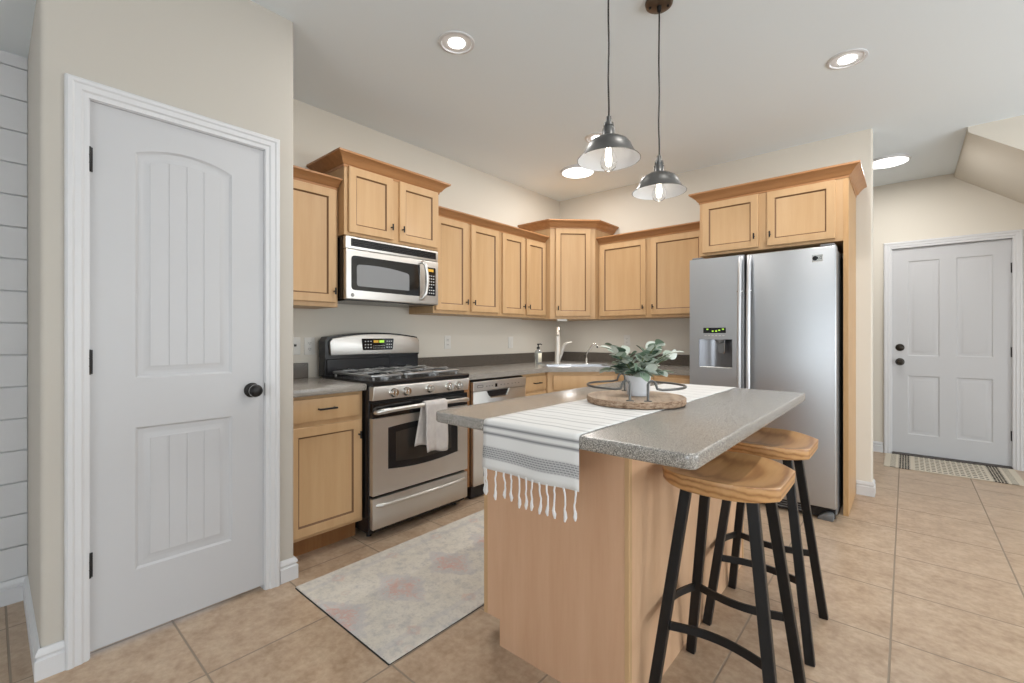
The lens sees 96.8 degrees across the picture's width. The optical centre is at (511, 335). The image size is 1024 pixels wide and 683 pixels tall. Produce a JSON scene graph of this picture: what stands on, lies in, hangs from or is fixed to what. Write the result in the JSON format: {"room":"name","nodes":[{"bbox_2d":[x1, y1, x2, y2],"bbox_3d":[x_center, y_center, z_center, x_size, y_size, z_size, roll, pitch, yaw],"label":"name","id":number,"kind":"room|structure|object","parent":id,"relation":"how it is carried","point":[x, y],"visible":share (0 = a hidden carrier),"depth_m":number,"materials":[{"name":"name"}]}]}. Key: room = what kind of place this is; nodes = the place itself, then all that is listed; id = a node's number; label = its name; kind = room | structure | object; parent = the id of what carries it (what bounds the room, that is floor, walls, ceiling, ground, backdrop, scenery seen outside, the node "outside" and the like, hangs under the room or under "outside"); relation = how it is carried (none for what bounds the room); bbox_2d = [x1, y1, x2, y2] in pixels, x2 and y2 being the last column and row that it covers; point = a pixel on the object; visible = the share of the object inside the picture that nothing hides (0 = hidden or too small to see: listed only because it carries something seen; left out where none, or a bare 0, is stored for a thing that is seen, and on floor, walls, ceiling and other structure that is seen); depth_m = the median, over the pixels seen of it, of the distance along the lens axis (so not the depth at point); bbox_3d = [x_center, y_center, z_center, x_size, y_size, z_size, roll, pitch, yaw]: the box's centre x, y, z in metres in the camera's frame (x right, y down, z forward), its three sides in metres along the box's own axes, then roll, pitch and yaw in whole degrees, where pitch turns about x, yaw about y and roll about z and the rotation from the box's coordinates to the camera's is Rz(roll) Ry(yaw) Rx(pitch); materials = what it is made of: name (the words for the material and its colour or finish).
{"room":"kitchen","nodes":[
{"label":"kitchen","id":0,"kind":"room"},
{"bbox_2d":[0,50,27,581],"bbox_3d":[-3.754,-0.050,0.403,0.120,2.500,4.690,0,0,41],"label":"wall","id":1,"kind":"structure","parent":0,"point":[13,67],"depth_m":2.05,"materials":[{"name":"grey paint"}]},
{"bbox_2d":[0,575,27,606],"bbox_3d":[-3.726,1.147,0.332,0.015,0.105,4.619,0,0,41],"label":"baseboard","id":2,"kind":"structure","parent":1,"relation":"attached to","point":[11,591],"depth_m":2.04,"materials":[{"name":"grey paint"}]},
{"bbox_2d":[0,0,35,57],"bbox_3d":[-3.450,-1.413,0.093,0.745,0.283,4.620,0,0,41],"label":"ceiling","id":3,"kind":"structure","parent":0,"point":[16,16],"depth_m":1.86,"materials":[{"name":"white paint"}]},
{"bbox_2d":[28,0,292,647],"bbox_3d":[-1.650,-0.177,2.169,0.745,2.755,0.875,0,0,41],"label":"wall","id":4,"kind":"structure","parent":0,"point":[227,61],"depth_m":1.86,"materials":[{"name":"beige paint"}]},
{"bbox_2d":[23,576,64,682],"bbox_3d":[-1.912,1.147,1.847,0.750,0.105,0.076,0,0,41],"label":"baseboard","id":5,"kind":"structure","parent":4,"relation":"attached to","point":[49,660],"depth_m":1.62,"materials":[{"name":"grey paint"}]},
{"bbox_2d":[64,73,279,669],"bbox_3d":[-1.391,0.127,1.936,0.092,2.147,0.744,0,0,41],"label":"door frame","id":6,"kind":"structure","parent":4,"relation":"attached to","point":[78,91],"depth_m":1.67,"materials":[{"name":"grey paint"}]},
{"bbox_2d":[89,101,262,651],"bbox_3d":[-1.365,0.150,1.909,0.105,2.055,0.624,0,0,41],"label":"door","id":7,"kind":"structure","parent":4,"relation":"in","point":[176,349],"depth_m":1.88,"materials":[{"name":"grey paint"}]},
{"bbox_2d":[280,556,297,584],"bbox_3d":[-1.172,1.147,2.297,0.220,0.105,0.085,0,0,41],"label":"baseboard","id":8,"kind":"structure","parent":4,"relation":"attached to","point":[288,567],"depth_m":2.22,"materials":[{"name":"grey paint"}]},
{"bbox_2d":[293,99,559,377],"bbox_3d":[-0.009,-0.177,4.706,0.120,2.755,5.200,0,0,41],"label":"wall","id":9,"kind":"structure","parent":0,"point":[317,132],"depth_m":3.82,"materials":[{"name":"beige paint"}]},
{"bbox_2d":[293,337,299,354],"bbox_3d":[-1.419,0.065,2.975,0.018,0.116,0.072,0,0,41],"label":"light switch","id":10,"kind":"object","parent":9,"relation":"attached to","point":[296,340],"visible":0.7,"depth_m":2.98,"materials":[{"name":"white plastic"}]},
{"bbox_2d":[293,363,307,378],"bbox_3d":[-1.495,0.229,2.883,0.018,0.101,0.402,0,0,41],"label":"backsplash","id":11,"kind":"structure","parent":9,"relation":"attached to","point":[300,370],"depth_m":2.99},
{"bbox_2d":[304,337,314,354],"bbox_3d":[-1.359,0.068,3.051,0.009,0.116,0.072,0,0,41],"label":"wall outlet","id":12,"kind":"object","parent":9,"relation":"attached to","point":[309,342],"visible":1,"depth_m":3.05,"materials":[{"name":"white plastic"}]},
{"bbox_2d":[293,165,341,308],"bbox_3d":[-1.348,-0.584,2.791,0.360,0.803,0.456,0,0,41],"label":"upper cabinet","id":13,"kind":"object","parent":9,"relation":"attached to","point":[315,194],"visible":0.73,"depth_m":2.76,"materials":[{"name":"brown wood"}]},
{"bbox_2d":[306,147,450,251],"bbox_3d":[-0.916,-0.889,3.229,0.438,0.507,0.893,0,0,41],"label":"upper cabinet","id":14,"kind":"object","parent":9,"relation":"attached to","point":[378,200],"visible":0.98,"depth_m":3.04,"materials":[{"name":"brown wood"}]},
{"bbox_2d":[338,235,437,307],"bbox_3d":[-0.918,-0.427,3.221,0.442,0.404,0.742,0,0,41],"label":"microwave","id":15,"kind":"object","parent":14,"relation":"attached to","point":[370,272],"visible":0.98,"depth_m":3.05,"materials":[{"name":"silver metal"}]},
{"bbox_2d":[444,336,450,348],"bbox_3d":[-0.562,0.055,3.971,0.009,0.116,0.072,0,0,41],"label":"wall outlet","id":16,"kind":"object","parent":9,"relation":"attached to","point":[447,339],"visible":1,"depth_m":3.96,"materials":[{"name":"white plastic"}]},
{"bbox_2d":[409,206,504,316],"bbox_3d":[-0.448,-0.580,3.829,0.360,0.810,0.753,0,0,41],"label":"upper cabinet","id":17,"kind":"object","parent":9,"relation":"attached to","point":[468,262],"visible":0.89,"depth_m":3.71,"materials":[{"name":"brown wood"}]},
{"bbox_2d":[508,337,512,347],"bbox_3d":[-0.013,0.065,4.604,0.010,0.116,0.072,0,0,41],"label":"light switch","id":18,"kind":"object","parent":9,"relation":"attached to","point":[510,339],"visible":1,"depth_m":4.59,"materials":[{"name":"white plastic"}]},
{"bbox_2d":[483,224,549,318],"bbox_3d":[0.018,-0.580,4.366,0.360,0.810,0.667,0,0,41],"label":"upper cabinet","id":19,"kind":"object","parent":9,"relation":"attached to","point":[522,252],"visible":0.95,"depth_m":4.25,"materials":[{"name":"brown wood"}]},
{"bbox_2d":[418,352,689,369],"bbox_3d":[0.524,0.229,3.886,1.754,0.101,2.108,0,0,41],"label":"backsplash","id":20,"kind":"structure","parent":9,"relation":"attached to","point":[492,359],"depth_m":4.42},
{"bbox_2d":[518,219,618,320],"bbox_3d":[0.588,-0.656,4.726,0.754,0.973,0.752,0,0,41],"label":"upper cabinet","id":21,"kind":"object","parent":9,"relation":"attached to","point":[572,247],"visible":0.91,"depth_m":4.50,"materials":[{"name":"brown wood"}]},
{"bbox_2d":[0,451,1023,682],"bbox_3d":[0.880,1.250,0.329,7.300,0.100,10.850,0,0,41],"label":"floor","id":22,"kind":"structure","parent":0,"point":[923,576],"depth_m":1.88,"materials":[{"name":"beige tile"}]},
{"bbox_2d":[293,391,361,556],"bbox_3d":[-1.239,0.760,2.694,0.648,0.880,0.452,0,0,41],"label":"base cabinet","id":23,"kind":"object","parent":22,"relation":"on","point":[327,429],"visible":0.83,"depth_m":2.52,"materials":[{"name":"brown wood"}]},
{"bbox_2d":[293,363,366,397],"bbox_3d":[-1.241,0.248,2.699,0.642,0.141,0.456,0,0,41],"label":"countertop","id":24,"kind":"structure","parent":23,"relation":"on","point":[303,386],"depth_m":2.61,"materials":[{"name":"grey stone"}]},
{"bbox_2d":[295,510,483,665],"bbox_3d":[0.000,1.195,2.757,0.770,0.010,2.256,0,0,41],"label":"rug","id":25,"kind":"object","parent":22,"relation":"on","point":[396,599],"visible":0.47,"depth_m":2.12,"materials":[{"name":"beige fabric"}]},
{"bbox_2d":[319,333,468,536],"bbox_3d":[-0.778,0.588,3.111,0.728,1.225,0.762,0,0,41],"label":"range","id":26,"kind":"object","parent":22,"relation":"on","point":[402,482],"visible":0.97,"depth_m":2.89,"materials":[{"name":"silver metal"}]},
{"bbox_2d":[322,372,468,386],"bbox_3d":[-0.782,0.279,3.115,0.616,0.032,0.762,0,0,41],"label":"cooktop","id":27,"kind":"object","parent":26,"relation":"in","point":[430,378],"depth_m":2.91,"materials":[{"name":"black metal"}]},
{"bbox_2d":[414,398,447,452],"bbox_3d":[-0.507,0.574,2.888,0.063,0.333,0.233,0,0,41],"label":"dish towel","id":28,"kind":"object","parent":26,"relation":"hanging from","point":[431,433],"visible":0.93,"depth_m":2.87,"materials":[{"name":"white fabric"}]},
{"bbox_2d":[464,380,469,498],"bbox_3d":[-0.557,0.760,3.485,0.592,0.880,0.073,0,0,41],"label":"cabinet filler","id":29,"kind":"object","parent":22,"relation":"on","point":[468,390],"visible":0.14,"depth_m":3.31,"materials":[{"name":"brown wood"}]},
{"bbox_2d":[467,375,525,498],"bbox_3d":[-0.299,0.765,3.714,0.592,0.870,0.600,0,0,41],"label":"dishwasher","id":30,"kind":"object","parent":22,"relation":"on","point":[485,390],"visible":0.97,"depth_m":3.37,"materials":[{"name":"silver metal"}]},
{"bbox_2d":[519,373,545,395],"bbox_3d":[-0.017,0.760,4.104,0.648,0.880,0.338,0,0,41],"label":"base cabinet","id":31,"kind":"object","parent":22,"relation":"on","point":[535,383],"visible":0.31,"depth_m":3.91,"materials":[{"name":"brown wood"}]},
{"bbox_2d":[545,372,617,392],"bbox_3d":[0.604,0.760,4.503,1.062,0.880,1.066,0,0,41],"label":"base cabinet","id":32,"kind":"object","parent":22,"relation":"on","point":[555,381],"visible":0.15,"depth_m":4.05,"materials":[{"name":"brown wood"}]},
{"bbox_2d":[418,352,689,379],"bbox_3d":[0.524,0.248,3.886,1.754,0.141,2.108,0,0,41],"label":"countertop","id":33,"kind":"structure","parent":32,"relation":"on","point":[492,365],"depth_m":4.16,"materials":[{"name":"grey stone"}]},
{"bbox_2d":[535,344,541,363],"bbox_3d":[0.262,0.177,4.537,0.067,0.203,0.068,0,0,-38],"label":"soap bottle","id":34,"kind":"object","parent":33,"relation":"on","point":[538,354],"visible":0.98,"depth_m":4.51,"materials":[{"name":"white"}]},
{"bbox_2d":[554,327,571,363],"bbox_3d":[0.463,0.092,4.440,0.186,0.364,0.168,0,0,-34],"label":"faucet","id":35,"kind":"object","parent":33,"relation":"on","point":[558,353],"visible":1,"depth_m":4.47,"materials":[{"name":"silver metal"}]},
{"bbox_2d":[540,363,613,366],"bbox_3d":[0.613,0.369,4.332,0.670,0.190,0.450,0,0,-4],"label":"sink","id":36,"kind":"object","parent":33,"relation":"in","point":[542,364],"visible":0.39,"depth_m":4.44,"materials":[{"name":"white metal"}]},
{"bbox_2d":[584,343,597,363],"bbox_3d":[0.777,0.172,4.482,0.150,0.204,0.032,0,0,35],"label":"tap","id":37,"kind":"object","parent":33,"relation":"on","point":[594,343],"visible":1,"depth_m":4.49,"materials":[{"name":"silver metal"}]},
{"bbox_2d":[484,449,743,682],"bbox_3d":[0.533,0.760,2.120,0.682,0.880,1.306,0,0,41],"label":"kitchen island","id":38,"kind":"object","parent":22,"relation":"on","point":[580,601],"visible":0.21,"depth_m":1.56,"materials":[{"name":"brown wood"}]},
{"bbox_2d":[436,381,804,469],"bbox_3d":[0.577,0.299,1.968,0.963,0.040,1.561,0,0,41],"label":"island countertop","id":39,"kind":"structure","parent":38,"relation":"on","point":[690,436],"depth_m":1.52,"materials":[{"name":"grey stone"}]},
{"bbox_2d":[482,384,735,521],"bbox_3d":[0.558,0.404,1.976,0.378,0.258,1.600,0,0,41],"label":"table runner","id":40,"kind":"object","parent":39,"relation":"on","point":[539,445],"visible":0.65,"depth_m":1.42,"materials":[{"name":"white fabric"}]},
{"bbox_2d":[586,373,686,409],"bbox_3d":[0.512,0.220,1.885,0.402,0.109,0.398,0,0,11],"label":"round tray","id":41,"kind":"object","parent":40,"relation":"on","point":[613,397],"visible":0.91,"depth_m":1.77,"materials":[{"name":"brown wood"}]},
{"bbox_2d":[599,339,682,396],"bbox_3d":[0.520,0.130,1.908,0.323,0.235,0.259,0,0,2],"label":"potted plant","id":42,"kind":"object","parent":41,"relation":"on","point":[639,373],"visible":0.98,"depth_m":1.85,"materials":[{"name":"green plant"}]},
{"bbox_2d":[618,373,689,383],"bbox_3d":[1.395,0.760,4.077,0.686,0.880,0.670,0,0,41],"label":"base cabinet","id":43,"kind":"object","parent":22,"relation":"on","point":[682,379],"visible":0.05,"depth_m":3.76,"materials":[{"name":"brown wood"}]},
{"bbox_2d":[649,451,805,682],"bbox_3d":[0.700,0.811,1.474,0.395,0.783,0.410,0,0,41],"label":"bar stool","id":44,"kind":"object","parent":22,"relation":"on","point":[752,480],"visible":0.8,"depth_m":1.45,"materials":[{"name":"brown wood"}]},
{"bbox_2d":[702,427,828,666],"bbox_3d":[1.070,0.811,1.915,0.395,0.783,0.410,0,0,41],"label":"bar stool","id":45,"kind":"object","parent":22,"relation":"on","point":[787,446],"visible":0.68,"depth_m":1.89,"materials":[{"name":"black metal"}]},
{"bbox_2d":[690,243,842,521],"bbox_3d":[1.943,0.300,3.461,0.926,1.800,0.795,0,0,41],"label":"refrigerator","id":46,"kind":"object","parent":22,"relation":"on","point":[768,320],"visible":0.7,"depth_m":3.11,"materials":[{"name":"grey metal"}]},
{"bbox_2d":[688,160,866,516],"bbox_3d":[2.042,0.033,3.531,1.096,2.334,0.653,0,0,41],"label":"tall cabinet","id":47,"kind":"object","parent":22,"relation":"on","point":[812,208],"visible":0.98,"depth_m":3.24,"materials":[{"name":"brown wood"}]},
{"bbox_2d":[884,453,1023,485],"bbox_3d":[3.960,1.196,4.127,0.890,0.007,0.590,0,0,41],"label":"door mat","id":48,"kind":"object","parent":22,"relation":"on","point":[973,471],"visible":1,"depth_m":4.09,"materials":[{"name":"beige fabric"}]},
{"bbox_2d":[251,0,1023,201],"bbox_3d":[0.880,-1.605,0.329,7.300,0.100,10.850,0,0,41],"label":"ceiling","id":49,"kind":"structure","parent":0,"point":[740,79],"depth_m":2.74,"materials":[{"name":"white paint"}]},
{"bbox_2d":[438,31,474,54],"bbox_3d":[-0.293,-1.550,2.409,0.192,0.009,0.192,0,0,41],"label":"recessed light","id":50,"kind":"object","parent":49,"relation":"in","point":[453,42],"visible":1,"depth_m":2.40,"materials":[{"name":"grey paint"}]},
{"bbox_2d":[561,165,594,177],"bbox_3d":[0.619,-1.544,4.281,0.320,0.022,0.320,0,0,41],"label":"recessed light","id":51,"kind":"object","parent":49,"relation":"in","point":[573,171],"visible":0.8,"depth_m":4.26,"materials":[{"name":"grey paint"}]},
{"bbox_2d":[585,132,601,141],"bbox_3d":[0.668,-1.550,3.564,0.192,0.009,0.192,0,0,41],"label":"recessed light","id":52,"kind":"object","parent":49,"relation":"in","point":[588,138],"visible":0.36,"depth_m":3.53,"materials":[{"name":"grey paint"}]},
{"bbox_2d":[577,0,640,171],"bbox_3d":[0.377,-1.099,1.771,0.243,0.912,0.243,0,0,41],"label":"pendant lamp","id":53,"kind":"object","parent":49,"relation":"hanging from","point":[609,151],"visible":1,"depth_m":1.77,"materials":[{"name":"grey metal"}]},
{"bbox_2d":[602,116,614,133],"bbox_3d":[0.377,-0.812,1.771,0.054,0.083,0.054,0,0,41],"label":"socket","id":54,"kind":"object","parent":53,"relation":"attached to","point":[608,127],"depth_m":1.75,"materials":[{"name":"grey metal"}]},
{"bbox_2d":[632,0,686,201],"bbox_3d":[0.684,-1.091,2.114,0.243,0.929,0.243,0,0,41],"label":"pendant lamp","id":55,"kind":"object","parent":49,"relation":"hanging from","point":[658,185],"visible":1,"depth_m":2.11,"materials":[{"name":"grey metal"}]},
{"bbox_2d":[654,155,663,170],"bbox_3d":[0.684,-0.795,2.114,0.054,0.083,0.054,0,0,41],"label":"socket","id":56,"kind":"object","parent":55,"relation":"attached to","point":[659,166],"depth_m":2.10,"materials":[{"name":"grey metal"}]},
{"bbox_2d":[826,48,868,69],"bbox_3d":[1.881,-1.550,2.551,0.192,0.009,0.192,0,0,41],"label":"recessed light","id":57,"kind":"object","parent":49,"relation":"in","point":[848,58],"visible":1,"depth_m":2.54,"materials":[{"name":"grey paint"}]},
{"bbox_2d":[873,154,910,168],"bbox_3d":[3.335,-1.544,4.037,0.320,0.022,0.320,0,0,41],"label":"recessed light","id":58,"kind":"object","parent":49,"relation":"in","point":[893,160],"visible":0.77,"depth_m":3.98,"materials":[{"name":"grey paint"}]},
{"bbox_2d":[560,128,872,481],"bbox_3d":[1.661,-0.177,4.373,2.840,2.755,0.115,0,0,41],"label":"wall","id":59,"kind":"structure","parent":0,"point":[618,207],"depth_m":4.01,"materials":[{"name":"beige paint"}]},
{"bbox_2d":[624,335,629,345],"bbox_3d":[1.188,0.045,4.701,0.072,0.116,0.009,0,0,41],"label":"wall outlet","id":60,"kind":"object","parent":59,"relation":"attached to","point":[626,337],"visible":0.91,"depth_m":4.70,"materials":[{"name":"white plastic"}]},
{"bbox_2d":[596,221,701,319],"bbox_3d":[1.363,-0.575,4.314,1.084,0.810,0.360,0,0,41],"label":"upper cabinet","id":61,"kind":"object","parent":59,"relation":"attached to","point":[644,274],"visible":0.82,"depth_m":4.23,"materials":[{"name":"brown wood"}]},
{"bbox_2d":[856,479,875,496],"bbox_3d":[2.585,1.147,3.572,0.425,0.105,0.145,0,0,41],"label":"baseboard","id":62,"kind":"structure","parent":59,"relation":"attached to","point":[865,488],"depth_m":3.42,"materials":[{"name":"grey paint"}]},
{"bbox_2d":[873,173,1023,441],"bbox_3d":[4.331,-0.177,4.331,7.130,2.755,0.120,0,0,41],"label":"wall","id":63,"kind":"structure","parent":0,"point":[941,206],"depth_m":4.50,"materials":[{"name":"beige paint"}]},
{"bbox_2d":[873,441,882,452],"bbox_3d":[3.325,1.147,5.115,1.322,0.105,0.015,0,0,41],"label":"baseboard","id":64,"kind":"structure","parent":63,"relation":"attached to","point":[877,446],"depth_m":4.71,"materials":[{"name":"grey paint"}]},
{"bbox_2d":[892,239,1012,468],"bbox_3d":[4.204,0.160,4.371,0.846,2.080,0.111,0,0,41],"label":"door","id":65,"kind":"structure","parent":63,"relation":"in","point":[952,304],"depth_m":4.36,"materials":[{"name":"grey paint"}]},
{"bbox_2d":[883,229,1023,470],"bbox_3d":[4.212,0.123,4.387,0.968,2.153,0.092,0,0,41],"label":"door frame","id":66,"kind":"structure","parent":63,"relation":"attached to","point":[1017,236],"depth_m":4.12,"materials":[{"name":"grey paint"}]},
{"bbox_2d":[954,115,1023,203],"bbox_3d":[4.961,-0.378,2.861,3.052,2.355,1.277,0,0,41],"label":"wall","id":67,"kind":"structure","parent":0,"point":[991,157],"depth_m":3.56,"materials":[{"name":"beige paint"}]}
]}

